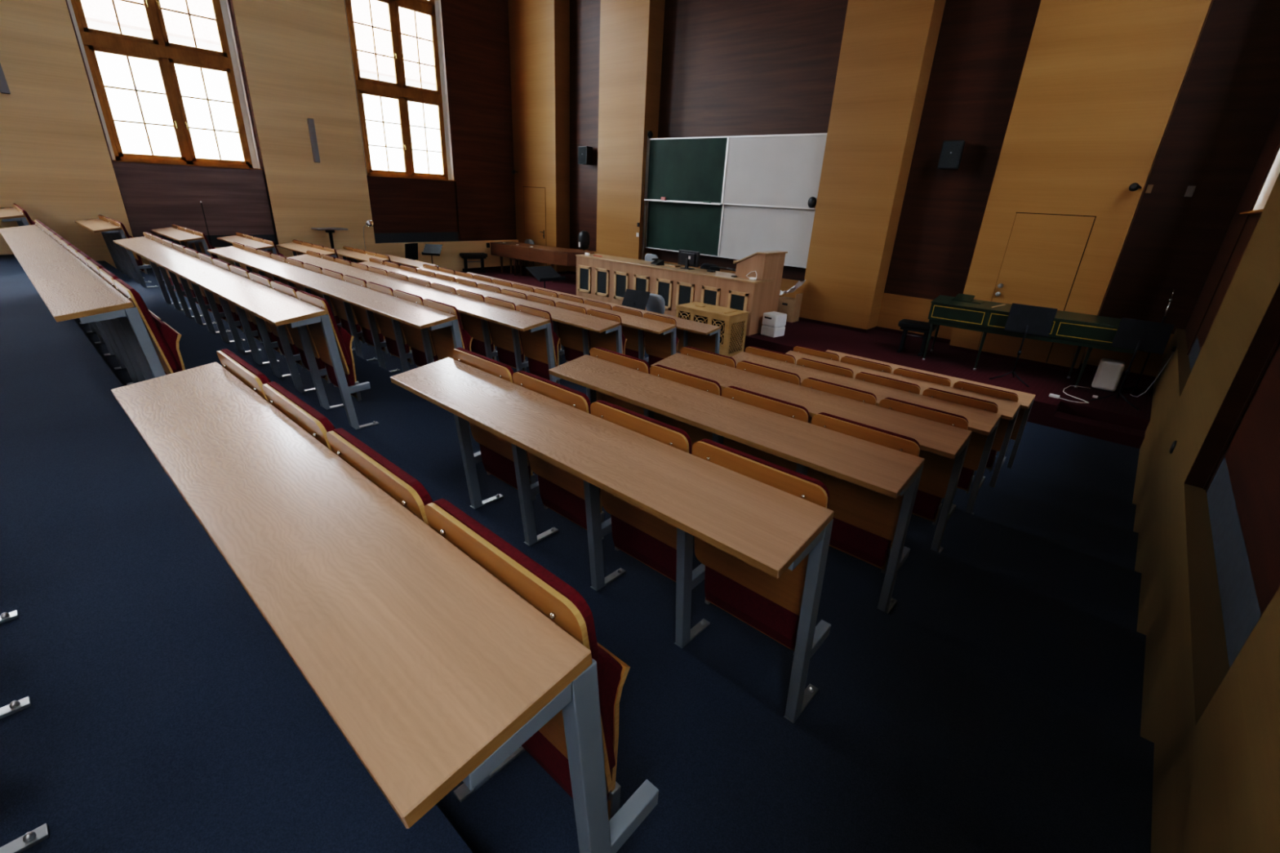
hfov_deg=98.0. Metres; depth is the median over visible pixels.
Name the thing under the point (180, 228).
seat
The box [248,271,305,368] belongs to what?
seat
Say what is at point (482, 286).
seat
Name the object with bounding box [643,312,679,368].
seat
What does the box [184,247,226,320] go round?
seat
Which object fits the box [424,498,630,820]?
seat
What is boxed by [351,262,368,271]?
seat
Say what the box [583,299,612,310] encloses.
seat
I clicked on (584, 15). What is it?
trim
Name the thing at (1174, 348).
cable
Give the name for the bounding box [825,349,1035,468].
desk
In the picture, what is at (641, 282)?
grille
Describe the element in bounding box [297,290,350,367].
cushion
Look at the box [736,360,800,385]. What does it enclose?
seat
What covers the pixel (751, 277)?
box
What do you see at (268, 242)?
seat
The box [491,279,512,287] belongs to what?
seat
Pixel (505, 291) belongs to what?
seat
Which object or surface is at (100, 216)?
seat
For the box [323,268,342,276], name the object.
cushion
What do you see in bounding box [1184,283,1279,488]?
trim
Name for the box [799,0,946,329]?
pillar
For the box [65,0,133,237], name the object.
trim
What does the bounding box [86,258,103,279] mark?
seat
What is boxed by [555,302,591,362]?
seat
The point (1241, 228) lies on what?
trim
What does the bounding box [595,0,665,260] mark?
trim
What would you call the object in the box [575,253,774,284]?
countertop
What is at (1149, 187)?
junction box
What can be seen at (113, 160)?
trim
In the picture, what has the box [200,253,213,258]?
cushion
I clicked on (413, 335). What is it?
cushion
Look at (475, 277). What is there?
seat
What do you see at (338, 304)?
seat
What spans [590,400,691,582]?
seat
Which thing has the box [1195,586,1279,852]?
wall panel
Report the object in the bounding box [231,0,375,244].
wall panel
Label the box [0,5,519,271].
wall
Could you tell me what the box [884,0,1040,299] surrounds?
trim
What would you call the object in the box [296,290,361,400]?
seat
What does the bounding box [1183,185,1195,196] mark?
wall plate
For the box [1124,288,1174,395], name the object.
boom stand
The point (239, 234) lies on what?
seat
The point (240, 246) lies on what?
seat
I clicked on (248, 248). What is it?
seat
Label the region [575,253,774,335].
counter
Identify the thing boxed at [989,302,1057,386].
music stand
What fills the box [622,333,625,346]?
seat cushion
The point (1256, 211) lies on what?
window sill
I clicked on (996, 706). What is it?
floor
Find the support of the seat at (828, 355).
attached to the desk at (1009, 410)
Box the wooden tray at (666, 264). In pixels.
[664,263,680,266]
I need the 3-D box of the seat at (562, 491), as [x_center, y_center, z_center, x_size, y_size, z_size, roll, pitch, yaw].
[-0.387,0.154,2.787,0.528,0.826,0.198,21,29,37]
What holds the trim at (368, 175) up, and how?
attached to the wall at (449, 258)
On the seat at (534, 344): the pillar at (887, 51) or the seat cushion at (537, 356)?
the seat cushion at (537, 356)
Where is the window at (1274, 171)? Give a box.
[1253,148,1279,210]
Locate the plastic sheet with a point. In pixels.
(798, 283)
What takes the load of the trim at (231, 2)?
attached to the wall at (449, 258)
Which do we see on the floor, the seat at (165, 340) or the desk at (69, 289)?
the desk at (69, 289)
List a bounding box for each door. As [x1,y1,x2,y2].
[523,186,546,266]
[977,212,1096,362]
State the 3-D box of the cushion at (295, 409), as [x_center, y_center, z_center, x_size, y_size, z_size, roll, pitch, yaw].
[-1.083,0.143,1.924,0.516,0.536,0.131,21,29,37]
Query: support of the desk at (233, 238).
on the floor
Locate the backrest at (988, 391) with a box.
[957,381,1017,395]
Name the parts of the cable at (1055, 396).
cord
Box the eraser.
[808,196,816,208]
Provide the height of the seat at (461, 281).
0.826 m
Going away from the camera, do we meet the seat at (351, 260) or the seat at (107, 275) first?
the seat at (107, 275)
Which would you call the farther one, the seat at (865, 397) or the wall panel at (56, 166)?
the wall panel at (56, 166)
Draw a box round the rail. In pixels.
[641,130,653,260]
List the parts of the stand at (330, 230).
table plate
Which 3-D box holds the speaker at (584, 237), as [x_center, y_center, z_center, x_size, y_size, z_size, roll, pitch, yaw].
[-1.603,-4.875,15.905,0.400,1.360,0.400,21,29,37]
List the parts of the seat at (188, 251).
backrest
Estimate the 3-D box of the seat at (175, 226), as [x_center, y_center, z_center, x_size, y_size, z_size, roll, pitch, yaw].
[-9.169,-3.633,11.236,0.550,0.826,0.198,21,29,37]
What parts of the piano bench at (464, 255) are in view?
seat frame, padded seat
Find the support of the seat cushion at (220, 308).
on the seat at (188, 251)
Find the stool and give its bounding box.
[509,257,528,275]
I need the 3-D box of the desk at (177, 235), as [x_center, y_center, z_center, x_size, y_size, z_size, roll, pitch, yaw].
[-8.623,-3.221,10.673,2.420,0.970,0.604,21,29,37]
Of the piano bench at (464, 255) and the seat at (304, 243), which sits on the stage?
the piano bench at (464, 255)
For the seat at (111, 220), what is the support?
attached to the desk at (110, 232)
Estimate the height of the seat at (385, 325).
0.826 m
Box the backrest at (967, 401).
[928,387,998,408]
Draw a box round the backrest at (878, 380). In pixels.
[859,372,919,388]
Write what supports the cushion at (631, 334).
on the seat at (631, 334)
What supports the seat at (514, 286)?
attached to the desk at (641, 323)
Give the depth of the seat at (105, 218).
9.92 m
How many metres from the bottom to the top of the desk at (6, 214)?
0.970 m
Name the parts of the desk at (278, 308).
foot plate, foot plate, foot plate, foot plate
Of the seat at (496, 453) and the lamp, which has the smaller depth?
the seat at (496, 453)
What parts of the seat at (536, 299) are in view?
backrest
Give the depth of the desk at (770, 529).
2.09 m
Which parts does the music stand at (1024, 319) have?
leg, leg, desk plate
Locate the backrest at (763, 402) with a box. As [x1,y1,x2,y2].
[728,386,808,422]
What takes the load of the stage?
on the floor
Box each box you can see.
[0,62,10,93]
[306,118,319,162]
[746,271,756,279]
[777,293,803,322]
[1145,184,1153,193]
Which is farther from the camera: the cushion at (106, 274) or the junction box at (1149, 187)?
the junction box at (1149, 187)
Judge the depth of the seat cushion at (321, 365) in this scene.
4.82 m
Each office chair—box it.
[523,239,534,271]
[644,253,658,261]
[645,293,673,316]
[699,262,719,271]
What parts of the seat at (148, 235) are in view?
backrest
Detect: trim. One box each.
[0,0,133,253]
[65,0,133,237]
[66,0,275,235]
[112,160,262,169]
[133,234,276,247]
[230,0,375,244]
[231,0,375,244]
[367,0,516,240]
[368,175,455,181]
[374,231,458,243]
[507,0,569,271]
[569,0,600,251]
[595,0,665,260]
[651,0,848,280]
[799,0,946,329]
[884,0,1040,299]
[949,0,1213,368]
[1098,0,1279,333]
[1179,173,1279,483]
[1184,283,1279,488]
[1185,108,1279,355]
[1188,336,1200,371]
[1195,585,1279,724]
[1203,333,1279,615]
[1206,457,1261,668]
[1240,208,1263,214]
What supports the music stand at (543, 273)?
on the floor
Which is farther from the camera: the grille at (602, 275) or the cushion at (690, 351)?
the grille at (602, 275)
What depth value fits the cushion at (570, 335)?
7.13 m
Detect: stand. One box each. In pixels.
[200,200,211,244]
[311,227,347,248]
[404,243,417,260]
[421,244,442,263]
[524,266,565,288]
[619,288,649,310]
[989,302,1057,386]
[1090,317,1174,410]
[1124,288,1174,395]
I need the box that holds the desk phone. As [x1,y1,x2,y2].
[650,257,664,265]
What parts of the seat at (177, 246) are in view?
backrest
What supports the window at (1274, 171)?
in the wall at (1180, 616)
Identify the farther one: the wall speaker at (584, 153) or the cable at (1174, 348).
the wall speaker at (584, 153)
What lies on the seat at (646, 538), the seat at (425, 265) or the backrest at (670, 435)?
the backrest at (670, 435)
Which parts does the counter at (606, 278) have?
grille frame, grille frame, grille frame, grille frame, grille frame, grille frame, grille frame, grille frame, panel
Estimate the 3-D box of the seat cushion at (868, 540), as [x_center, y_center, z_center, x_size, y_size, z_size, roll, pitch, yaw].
[1.148,0.424,2.974,0.428,0.565,0.086,21,29,37]
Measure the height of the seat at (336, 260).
0.826 m
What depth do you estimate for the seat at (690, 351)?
4.48 m
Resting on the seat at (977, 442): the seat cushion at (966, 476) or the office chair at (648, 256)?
the seat cushion at (966, 476)
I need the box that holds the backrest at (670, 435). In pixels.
[595,400,691,453]
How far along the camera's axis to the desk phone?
11.90 m
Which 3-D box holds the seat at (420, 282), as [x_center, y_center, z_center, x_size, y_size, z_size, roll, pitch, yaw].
[-2.839,-1.557,7.447,0.552,0.826,0.198,21,29,37]
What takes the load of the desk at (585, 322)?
on the floor
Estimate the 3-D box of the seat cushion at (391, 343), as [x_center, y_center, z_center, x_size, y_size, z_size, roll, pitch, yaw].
[-2.628,-1.030,6.006,0.452,0.565,0.086,21,29,37]
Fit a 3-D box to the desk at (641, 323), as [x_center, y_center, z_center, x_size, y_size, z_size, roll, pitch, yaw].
[-1.995,-1.801,9.346,6.494,0.970,0.604,21,29,37]
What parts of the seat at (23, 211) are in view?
backrest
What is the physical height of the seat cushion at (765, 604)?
0.565 m
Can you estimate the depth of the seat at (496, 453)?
3.15 m
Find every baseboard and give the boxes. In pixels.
[462,265,519,271]
[519,265,1155,381]
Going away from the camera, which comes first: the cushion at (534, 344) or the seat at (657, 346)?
the cushion at (534, 344)
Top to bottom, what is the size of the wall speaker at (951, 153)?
0.450 m
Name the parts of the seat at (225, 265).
backrest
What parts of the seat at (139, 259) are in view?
backrest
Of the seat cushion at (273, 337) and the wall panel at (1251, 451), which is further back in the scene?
the seat cushion at (273, 337)
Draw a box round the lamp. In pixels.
[363,219,373,248]
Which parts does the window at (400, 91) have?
sash, sash, sash, sash, sash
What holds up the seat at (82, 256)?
attached to the desk at (69, 289)
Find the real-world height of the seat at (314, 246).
0.826 m
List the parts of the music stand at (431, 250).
desk plate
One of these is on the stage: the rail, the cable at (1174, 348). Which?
the rail
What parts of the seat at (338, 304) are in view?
backrest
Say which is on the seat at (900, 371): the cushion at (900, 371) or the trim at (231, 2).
the cushion at (900, 371)
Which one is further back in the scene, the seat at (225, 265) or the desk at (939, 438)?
the seat at (225, 265)
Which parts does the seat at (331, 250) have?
backrest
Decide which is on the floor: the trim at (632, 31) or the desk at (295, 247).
the desk at (295, 247)
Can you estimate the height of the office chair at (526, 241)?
0.922 m
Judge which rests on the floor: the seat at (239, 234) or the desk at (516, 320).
the desk at (516, 320)
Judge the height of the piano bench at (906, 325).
0.540 m
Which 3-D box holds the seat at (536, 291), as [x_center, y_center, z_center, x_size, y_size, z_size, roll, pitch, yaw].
[-1.460,-1.793,9.032,0.552,0.826,0.198,21,29,37]
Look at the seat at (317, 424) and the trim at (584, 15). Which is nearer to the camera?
the seat at (317, 424)
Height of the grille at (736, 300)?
0.495 m
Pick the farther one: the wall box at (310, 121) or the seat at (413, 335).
the wall box at (310, 121)
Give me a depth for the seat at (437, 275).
8.72 m
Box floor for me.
[0,254,1154,852]
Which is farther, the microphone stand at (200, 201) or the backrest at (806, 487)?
the microphone stand at (200, 201)
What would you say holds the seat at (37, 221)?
attached to the desk at (69, 289)
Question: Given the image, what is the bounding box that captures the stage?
[459,266,1154,448]
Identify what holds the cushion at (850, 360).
on the seat at (872, 365)
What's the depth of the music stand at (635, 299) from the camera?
10.71 m
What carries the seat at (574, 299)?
attached to the desk at (641, 323)
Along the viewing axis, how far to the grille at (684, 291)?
11.25 m
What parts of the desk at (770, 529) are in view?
foot plate, foot plate, foot plate, foot plate, foot plate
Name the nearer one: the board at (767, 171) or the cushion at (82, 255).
the cushion at (82, 255)
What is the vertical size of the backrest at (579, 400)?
0.536 m
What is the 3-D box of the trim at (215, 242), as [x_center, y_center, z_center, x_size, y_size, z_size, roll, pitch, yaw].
[-9.397,-4.051,12.177,0.002,0.250,2.560,21,29,37]
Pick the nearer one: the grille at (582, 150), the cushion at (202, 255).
the cushion at (202, 255)
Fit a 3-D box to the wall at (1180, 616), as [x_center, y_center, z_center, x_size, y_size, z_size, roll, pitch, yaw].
[2.568,-2.215,0.850,0.450,10.200,18.150,21,29,37]
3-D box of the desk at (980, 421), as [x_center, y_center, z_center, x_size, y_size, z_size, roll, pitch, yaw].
[1.791,0.042,4.954,2.250,0.970,0.604,21,29,37]
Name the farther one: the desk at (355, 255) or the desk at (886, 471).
the desk at (355, 255)
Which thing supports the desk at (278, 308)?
on the floor
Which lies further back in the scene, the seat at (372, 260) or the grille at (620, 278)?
the grille at (620, 278)
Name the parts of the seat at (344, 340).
backrest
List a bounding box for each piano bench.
[459,253,487,272]
[897,319,937,356]
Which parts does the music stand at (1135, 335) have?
leg, leg, desk plate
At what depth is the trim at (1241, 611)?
2.42 m
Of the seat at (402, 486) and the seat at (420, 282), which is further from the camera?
the seat at (420, 282)
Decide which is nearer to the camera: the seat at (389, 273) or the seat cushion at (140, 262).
the seat at (389, 273)
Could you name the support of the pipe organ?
on the floor
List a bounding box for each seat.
[19,208,35,225]
[33,219,41,227]
[38,222,46,233]
[43,226,51,237]
[48,230,57,240]
[53,234,64,247]
[60,239,71,253]
[67,244,80,260]
[76,251,91,269]
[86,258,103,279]
[97,214,104,220]
[98,267,160,319]
[102,216,109,222]
[107,218,130,259]
[112,278,185,374]
[114,221,147,274]
[142,231,175,290]
[151,235,186,297]
[161,239,198,304]
[171,223,186,247]
[172,243,212,312]
[178,226,195,249]
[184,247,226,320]
[186,228,203,253]
[194,231,217,258]
[197,253,244,333]
[212,258,262,342]
[216,348,271,401]
[229,264,282,355]
[231,242,253,271]
[235,232,244,237]
[244,234,253,239]
[244,245,266,276]
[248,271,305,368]
[253,236,263,242]
[256,248,280,282]
[262,239,284,256]
[262,381,336,450]
[270,280,331,383]
[271,253,297,288]
[285,257,313,294]
[292,240,302,255]
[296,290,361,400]
[302,241,312,247]
[302,262,341,324]
[306,250,320,257]
[312,244,324,249]
[320,253,335,262]
[321,268,365,342]
[323,246,338,257]
[326,427,433,525]
[334,257,351,266]
[342,245,357,262]
[342,275,388,353]
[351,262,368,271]
[353,248,364,262]
[364,250,377,256]
[366,281,413,364]
[368,257,384,264]
[368,266,387,275]
[376,253,391,262]
[383,261,399,268]
[386,271,408,281]
[392,289,439,367]
[400,265,417,272]
[408,276,431,287]
[417,269,435,277]
[422,263,439,271]
[422,298,472,359]
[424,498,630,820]
[431,282,464,329]
[435,273,455,282]
[438,266,455,274]
[452,347,536,500]
[454,271,472,278]
[455,278,477,287]
[456,288,496,360]
[472,275,491,282]
[476,283,501,293]
[484,296,526,371]
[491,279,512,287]
[501,288,527,299]
[511,283,534,292]
[512,370,604,539]
[515,304,559,384]
[526,294,561,360]
[533,288,558,297]
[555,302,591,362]
[558,293,583,303]
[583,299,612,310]
[586,309,626,354]
[590,346,649,415]
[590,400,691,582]
[612,306,644,358]
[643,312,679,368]
[649,364,721,454]
[680,346,735,395]
[692,439,829,653]
[722,386,808,471]
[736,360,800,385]
[745,346,795,364]
[793,345,839,361]
[796,358,853,377]
[801,377,876,423]
[807,412,919,573]
[840,355,891,373]
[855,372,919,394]
[879,397,968,525]
[893,368,951,386]
[922,387,998,493]
[952,381,1018,471]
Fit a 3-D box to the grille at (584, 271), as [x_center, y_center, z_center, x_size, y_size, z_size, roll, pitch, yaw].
[-1.299,-3.462,13.067,0.315,0.495,0.009,21,29,37]
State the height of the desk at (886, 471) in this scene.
0.970 m
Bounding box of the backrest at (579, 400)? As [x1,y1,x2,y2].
[516,370,599,493]
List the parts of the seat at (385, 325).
backrest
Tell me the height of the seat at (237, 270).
0.826 m
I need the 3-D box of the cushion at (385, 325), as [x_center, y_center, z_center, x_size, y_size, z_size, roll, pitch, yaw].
[-2.659,-1.227,5.873,0.540,0.536,0.131,21,29,37]
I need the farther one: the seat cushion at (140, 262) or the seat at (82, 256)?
the seat cushion at (140, 262)
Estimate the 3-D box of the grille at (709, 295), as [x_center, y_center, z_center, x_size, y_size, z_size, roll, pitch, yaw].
[1.368,-2.424,10.900,0.315,0.495,0.009,21,29,37]
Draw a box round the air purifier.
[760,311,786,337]
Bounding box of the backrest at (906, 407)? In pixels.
[884,397,968,422]
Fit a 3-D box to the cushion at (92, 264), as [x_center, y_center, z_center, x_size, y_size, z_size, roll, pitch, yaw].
[-4.038,-0.991,4.289,0.540,0.536,0.131,21,29,37]
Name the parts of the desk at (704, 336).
modesty panel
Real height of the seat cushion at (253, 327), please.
0.565 m
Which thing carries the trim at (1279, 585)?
attached to the wall at (1180, 616)
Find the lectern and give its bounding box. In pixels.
[733,250,787,311]
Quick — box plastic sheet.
[779,280,805,295]
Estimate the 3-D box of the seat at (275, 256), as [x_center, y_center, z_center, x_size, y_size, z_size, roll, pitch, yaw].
[-4.842,-1.950,7.722,0.552,0.826,0.198,21,29,37]
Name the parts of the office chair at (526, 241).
backrest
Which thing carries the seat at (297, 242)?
attached to the desk at (295, 247)
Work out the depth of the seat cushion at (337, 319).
6.98 m
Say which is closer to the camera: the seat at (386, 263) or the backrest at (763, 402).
the backrest at (763, 402)
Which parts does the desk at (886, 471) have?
foot plate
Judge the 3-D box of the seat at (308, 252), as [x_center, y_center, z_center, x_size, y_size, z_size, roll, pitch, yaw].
[-5.466,-2.579,9.581,0.552,0.826,0.198,21,29,37]
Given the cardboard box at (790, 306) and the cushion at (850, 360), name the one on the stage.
the cardboard box at (790, 306)
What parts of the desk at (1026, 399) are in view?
modesty panel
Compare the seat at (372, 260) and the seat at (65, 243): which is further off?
the seat at (372, 260)
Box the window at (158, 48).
[66,0,260,168]
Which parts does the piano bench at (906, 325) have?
seat frame, padded seat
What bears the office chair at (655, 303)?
on the floor
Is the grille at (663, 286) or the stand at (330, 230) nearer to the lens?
the grille at (663, 286)
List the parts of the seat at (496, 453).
backrest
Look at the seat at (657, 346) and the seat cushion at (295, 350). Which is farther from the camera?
the seat at (657, 346)
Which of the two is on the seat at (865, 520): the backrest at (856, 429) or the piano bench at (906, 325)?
the backrest at (856, 429)
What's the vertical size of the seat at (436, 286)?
0.826 m
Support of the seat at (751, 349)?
attached to the desk at (980, 421)
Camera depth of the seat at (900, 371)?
5.40 m
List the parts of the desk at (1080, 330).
leg, leg, leg, lid, leg, leg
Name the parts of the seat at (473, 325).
backrest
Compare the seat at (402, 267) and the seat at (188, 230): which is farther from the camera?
the seat at (188, 230)
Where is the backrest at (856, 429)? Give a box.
[818,412,919,448]
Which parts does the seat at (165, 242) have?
backrest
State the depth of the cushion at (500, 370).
2.97 m
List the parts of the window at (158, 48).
sash, sash, sash, sash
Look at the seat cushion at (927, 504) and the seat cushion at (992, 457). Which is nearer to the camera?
the seat cushion at (927, 504)
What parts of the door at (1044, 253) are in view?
handle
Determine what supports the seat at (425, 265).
attached to the desk at (641, 323)
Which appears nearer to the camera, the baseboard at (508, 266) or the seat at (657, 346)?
the seat at (657, 346)
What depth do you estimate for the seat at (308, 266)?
6.88 m
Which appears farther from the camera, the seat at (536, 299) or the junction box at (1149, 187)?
the junction box at (1149, 187)
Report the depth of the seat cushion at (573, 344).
7.24 m
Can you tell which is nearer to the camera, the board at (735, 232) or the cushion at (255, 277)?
the cushion at (255, 277)
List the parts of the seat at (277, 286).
backrest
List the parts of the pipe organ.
organ lid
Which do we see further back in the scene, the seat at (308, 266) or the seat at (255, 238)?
the seat at (255, 238)
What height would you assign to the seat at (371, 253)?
0.826 m
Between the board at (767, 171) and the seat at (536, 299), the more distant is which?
the board at (767, 171)
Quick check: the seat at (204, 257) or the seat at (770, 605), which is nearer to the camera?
the seat at (770, 605)
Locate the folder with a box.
[951,293,985,303]
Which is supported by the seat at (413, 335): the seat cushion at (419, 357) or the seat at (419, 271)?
the seat cushion at (419, 357)
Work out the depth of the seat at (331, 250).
11.38 m
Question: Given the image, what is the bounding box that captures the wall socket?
[1168,440,1177,453]
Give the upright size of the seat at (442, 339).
0.826 m
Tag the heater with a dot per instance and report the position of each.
(1108, 373)
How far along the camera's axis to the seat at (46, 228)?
6.24 m
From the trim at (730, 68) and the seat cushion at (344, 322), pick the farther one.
the trim at (730, 68)
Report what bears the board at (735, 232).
attached to the rail
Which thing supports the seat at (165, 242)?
attached to the desk at (278, 308)
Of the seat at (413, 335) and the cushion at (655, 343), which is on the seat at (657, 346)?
the cushion at (655, 343)
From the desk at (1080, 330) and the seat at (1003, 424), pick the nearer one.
the seat at (1003, 424)
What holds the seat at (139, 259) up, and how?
attached to the desk at (110, 232)
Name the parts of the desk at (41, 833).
foot plate, foot plate, foot plate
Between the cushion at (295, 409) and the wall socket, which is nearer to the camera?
the cushion at (295, 409)
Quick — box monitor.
[677,249,700,269]
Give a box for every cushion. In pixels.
[62,239,71,245]
[69,244,80,252]
[78,251,91,259]
[88,258,103,268]
[100,267,118,279]
[115,221,138,256]
[129,235,143,271]
[150,313,182,374]
[178,282,186,296]
[190,288,198,303]
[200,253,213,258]
[202,295,211,311]
[214,258,231,266]
[215,302,226,319]
[220,348,271,384]
[231,264,250,272]
[231,311,241,328]
[238,316,258,338]
[250,271,271,281]
[255,324,278,350]
[266,381,336,431]
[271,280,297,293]
[275,335,300,363]
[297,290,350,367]
[297,347,325,377]
[304,262,322,269]
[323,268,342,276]
[324,324,355,395]
[334,315,340,324]
[340,318,360,339]
[345,275,379,327]
[360,326,383,349]
[368,281,405,337]
[384,336,409,360]
[394,289,435,349]
[411,347,438,366]
[440,328,471,359]
[456,347,528,456]
[457,288,492,339]
[471,338,493,358]
[479,443,530,488]
[486,296,523,348]
[497,346,523,368]
[518,304,557,359]
[521,645,622,802]
[527,331,558,380]
[528,294,559,337]
[537,475,599,528]
[559,302,590,347]
[564,330,590,360]
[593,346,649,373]
[611,515,676,581]
[615,306,644,345]
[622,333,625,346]
[625,330,644,358]
[645,312,677,352]
[648,336,678,367]
[653,364,721,395]
[685,346,735,368]
[704,565,799,648]
[806,377,876,403]
[829,517,891,567]
[844,355,891,368]
[897,368,951,382]
[911,489,941,519]
[957,466,973,488]
[986,449,996,467]
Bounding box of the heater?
[1091,358,1124,392]
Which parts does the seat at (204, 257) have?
backrest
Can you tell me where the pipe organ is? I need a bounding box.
[675,302,749,356]
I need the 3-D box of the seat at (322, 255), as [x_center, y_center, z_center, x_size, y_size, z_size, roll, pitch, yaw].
[-5.028,-2.409,9.226,0.552,0.826,0.198,21,29,37]
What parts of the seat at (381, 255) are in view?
backrest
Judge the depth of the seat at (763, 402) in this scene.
3.08 m
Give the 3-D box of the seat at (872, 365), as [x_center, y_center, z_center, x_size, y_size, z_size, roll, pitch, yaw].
[2.370,-0.318,5.956,0.528,0.826,0.198,21,29,37]
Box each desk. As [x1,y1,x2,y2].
[0,206,29,226]
[0,224,165,385]
[0,609,49,852]
[74,217,158,287]
[111,361,658,852]
[113,236,378,429]
[150,226,210,256]
[206,246,462,372]
[216,235,277,254]
[275,242,337,257]
[286,253,560,382]
[335,248,390,262]
[359,261,622,365]
[386,253,436,267]
[390,357,834,723]
[416,266,675,361]
[466,271,720,354]
[548,354,924,613]
[650,352,972,553]
[731,351,1001,515]
[786,350,1021,487]
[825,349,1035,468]
[922,294,1134,387]
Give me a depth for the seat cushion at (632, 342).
7.96 m
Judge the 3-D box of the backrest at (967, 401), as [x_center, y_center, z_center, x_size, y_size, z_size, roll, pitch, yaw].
[2.495,-0.008,4.426,0.516,0.536,0.131,21,29,37]
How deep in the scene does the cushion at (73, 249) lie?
4.83 m
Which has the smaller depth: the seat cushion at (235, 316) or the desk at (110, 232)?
the seat cushion at (235, 316)
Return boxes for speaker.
[577,146,592,164]
[577,231,590,250]
[937,139,964,169]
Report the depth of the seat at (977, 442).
4.36 m
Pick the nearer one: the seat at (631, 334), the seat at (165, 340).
the seat at (165, 340)
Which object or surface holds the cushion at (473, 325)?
on the seat at (473, 325)
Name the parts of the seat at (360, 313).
backrest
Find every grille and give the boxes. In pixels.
[578,146,586,163]
[580,267,588,289]
[597,271,606,293]
[616,274,626,297]
[635,277,646,291]
[657,281,669,306]
[678,284,691,304]
[703,289,716,305]
[729,293,744,310]
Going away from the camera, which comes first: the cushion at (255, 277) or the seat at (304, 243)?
the cushion at (255, 277)
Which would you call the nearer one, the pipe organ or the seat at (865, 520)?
the seat at (865, 520)
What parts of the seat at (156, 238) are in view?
backrest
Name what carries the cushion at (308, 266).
on the seat at (308, 266)
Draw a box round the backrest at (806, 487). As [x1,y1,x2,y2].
[699,439,829,508]
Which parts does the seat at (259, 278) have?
backrest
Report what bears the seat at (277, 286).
attached to the desk at (278, 308)
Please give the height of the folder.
0.085 m
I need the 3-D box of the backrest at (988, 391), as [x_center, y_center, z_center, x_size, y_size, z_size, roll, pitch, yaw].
[3.185,-0.126,5.218,0.516,0.536,0.131,21,29,37]
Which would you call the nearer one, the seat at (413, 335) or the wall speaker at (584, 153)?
the seat at (413, 335)
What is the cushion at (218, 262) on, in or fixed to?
on the seat at (225, 265)
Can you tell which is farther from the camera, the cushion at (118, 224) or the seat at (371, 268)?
the cushion at (118, 224)
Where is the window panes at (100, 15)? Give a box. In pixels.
[80,0,442,173]
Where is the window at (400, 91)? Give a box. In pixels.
[344,0,453,180]
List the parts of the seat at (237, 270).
backrest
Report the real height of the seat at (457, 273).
0.826 m
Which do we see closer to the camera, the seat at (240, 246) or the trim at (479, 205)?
the seat at (240, 246)
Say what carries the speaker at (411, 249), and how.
on the floor
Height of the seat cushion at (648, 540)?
0.565 m
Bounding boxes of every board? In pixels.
[644,133,826,209]
[644,200,815,268]
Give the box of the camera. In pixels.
[1128,182,1141,191]
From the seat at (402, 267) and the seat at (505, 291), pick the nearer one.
the seat at (505, 291)
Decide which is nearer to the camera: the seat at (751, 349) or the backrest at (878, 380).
the backrest at (878, 380)
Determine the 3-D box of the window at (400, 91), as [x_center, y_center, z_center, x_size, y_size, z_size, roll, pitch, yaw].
[-6.095,-9.478,13.933,0.344,5.954,2.468,21,29,37]
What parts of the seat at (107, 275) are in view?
backrest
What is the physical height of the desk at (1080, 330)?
0.981 m
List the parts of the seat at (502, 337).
backrest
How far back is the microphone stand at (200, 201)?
11.59 m
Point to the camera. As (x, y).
(1135, 186)
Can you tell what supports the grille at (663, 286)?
attached to the counter at (606, 278)
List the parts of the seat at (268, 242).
backrest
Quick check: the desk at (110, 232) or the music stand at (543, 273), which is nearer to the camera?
the desk at (110, 232)
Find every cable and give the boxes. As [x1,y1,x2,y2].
[1048,385,1097,403]
[1129,346,1176,397]
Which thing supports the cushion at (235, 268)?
on the seat at (237, 270)
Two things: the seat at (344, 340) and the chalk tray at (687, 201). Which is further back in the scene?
the chalk tray at (687, 201)
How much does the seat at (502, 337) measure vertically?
0.826 m
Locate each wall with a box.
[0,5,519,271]
[569,248,1173,376]
[1132,150,1279,852]
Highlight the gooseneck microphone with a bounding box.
[706,266,736,272]
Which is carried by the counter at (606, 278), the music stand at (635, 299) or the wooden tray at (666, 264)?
the wooden tray at (666, 264)
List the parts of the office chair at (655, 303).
backrest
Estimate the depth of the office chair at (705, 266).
11.74 m
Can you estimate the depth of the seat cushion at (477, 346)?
6.85 m
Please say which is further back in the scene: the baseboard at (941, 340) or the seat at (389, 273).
the baseboard at (941, 340)
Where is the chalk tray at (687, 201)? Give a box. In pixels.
[644,199,721,204]
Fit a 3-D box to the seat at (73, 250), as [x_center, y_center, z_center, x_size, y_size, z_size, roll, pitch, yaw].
[-4.906,-1.203,5.071,0.552,0.826,0.198,21,29,37]
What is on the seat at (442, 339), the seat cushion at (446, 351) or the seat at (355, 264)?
the seat cushion at (446, 351)
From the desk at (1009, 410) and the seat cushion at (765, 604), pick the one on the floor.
the desk at (1009, 410)

